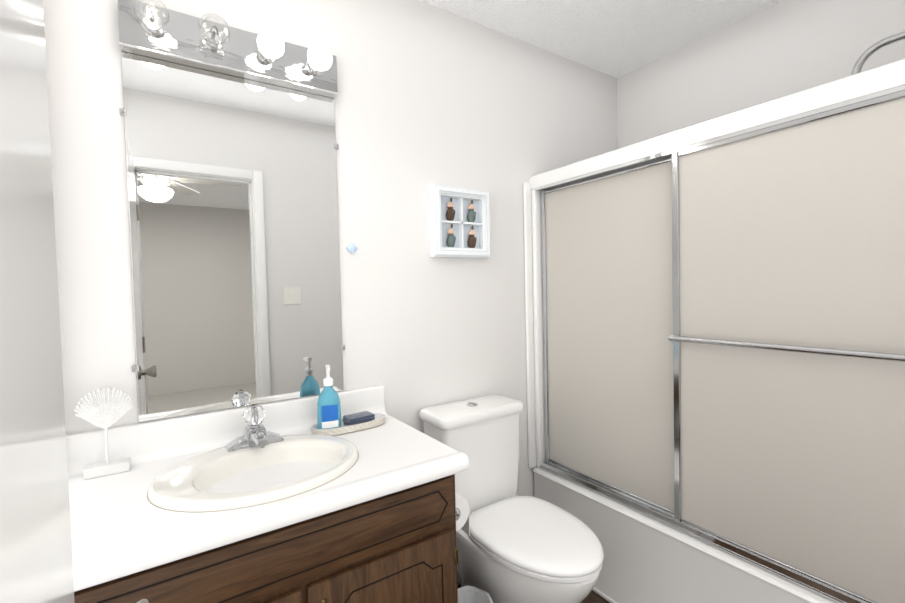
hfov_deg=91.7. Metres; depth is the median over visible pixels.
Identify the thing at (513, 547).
toilet
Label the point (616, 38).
ceiling
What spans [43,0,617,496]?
wall
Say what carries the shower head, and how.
attached to the wall
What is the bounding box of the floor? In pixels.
[457,584,609,602]
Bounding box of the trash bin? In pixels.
[458,586,492,602]
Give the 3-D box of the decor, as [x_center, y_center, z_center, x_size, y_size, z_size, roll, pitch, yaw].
[-0.920,0.343,1.168,0.126,0.229,0.042,-3,2,-34]
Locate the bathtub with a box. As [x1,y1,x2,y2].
[532,467,834,602]
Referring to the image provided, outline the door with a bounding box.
[0,0,148,602]
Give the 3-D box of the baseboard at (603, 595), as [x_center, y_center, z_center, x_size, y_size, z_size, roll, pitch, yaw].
[0.806,1.176,1.518,0.013,0.085,1.519,-3,2,-34]
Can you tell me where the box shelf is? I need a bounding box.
[429,184,490,257]
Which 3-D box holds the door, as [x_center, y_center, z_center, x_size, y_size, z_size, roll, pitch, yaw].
[-0.271,0.284,0.231,0.175,1.986,0.610,-3,2,-34]
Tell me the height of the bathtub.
0.400 m
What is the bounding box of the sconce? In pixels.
[117,0,338,98]
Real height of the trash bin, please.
0.265 m
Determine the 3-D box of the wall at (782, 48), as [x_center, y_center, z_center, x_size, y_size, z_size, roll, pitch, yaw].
[1.426,-0.031,1.914,0.115,2.440,1.520,-3,2,-34]
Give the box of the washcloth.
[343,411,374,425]
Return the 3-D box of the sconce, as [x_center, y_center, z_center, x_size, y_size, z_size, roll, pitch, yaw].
[-0.638,-0.781,1.339,0.618,0.137,0.152,-3,2,-34]
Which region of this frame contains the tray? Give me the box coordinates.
[310,413,385,435]
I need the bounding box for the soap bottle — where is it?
[317,364,340,428]
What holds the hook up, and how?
attached to the wall at (427, 96)
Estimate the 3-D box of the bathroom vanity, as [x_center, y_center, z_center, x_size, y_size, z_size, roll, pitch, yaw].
[-0.490,0.785,1.213,0.927,0.948,0.567,-3,2,-34]
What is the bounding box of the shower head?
[851,31,904,74]
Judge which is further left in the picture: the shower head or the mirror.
the mirror
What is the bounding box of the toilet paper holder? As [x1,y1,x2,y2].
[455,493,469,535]
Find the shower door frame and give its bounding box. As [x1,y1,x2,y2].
[523,59,904,602]
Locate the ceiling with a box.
[420,0,781,77]
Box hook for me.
[346,242,357,253]
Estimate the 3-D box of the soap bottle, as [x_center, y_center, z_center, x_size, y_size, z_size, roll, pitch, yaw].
[-0.409,0.320,1.458,0.078,0.218,0.060,-3,2,-34]
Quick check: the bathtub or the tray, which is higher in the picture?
the tray
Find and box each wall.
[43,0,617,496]
[617,0,904,148]
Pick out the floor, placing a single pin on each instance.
(592, 597)
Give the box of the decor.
[74,388,134,479]
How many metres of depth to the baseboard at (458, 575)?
1.89 m
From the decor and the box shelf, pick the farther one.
the box shelf
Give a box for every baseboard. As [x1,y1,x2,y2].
[457,566,460,584]
[592,587,617,602]
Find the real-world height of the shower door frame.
1.410 m
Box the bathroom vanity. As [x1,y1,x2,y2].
[66,385,468,602]
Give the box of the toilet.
[419,395,603,602]
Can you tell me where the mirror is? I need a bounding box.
[119,52,344,421]

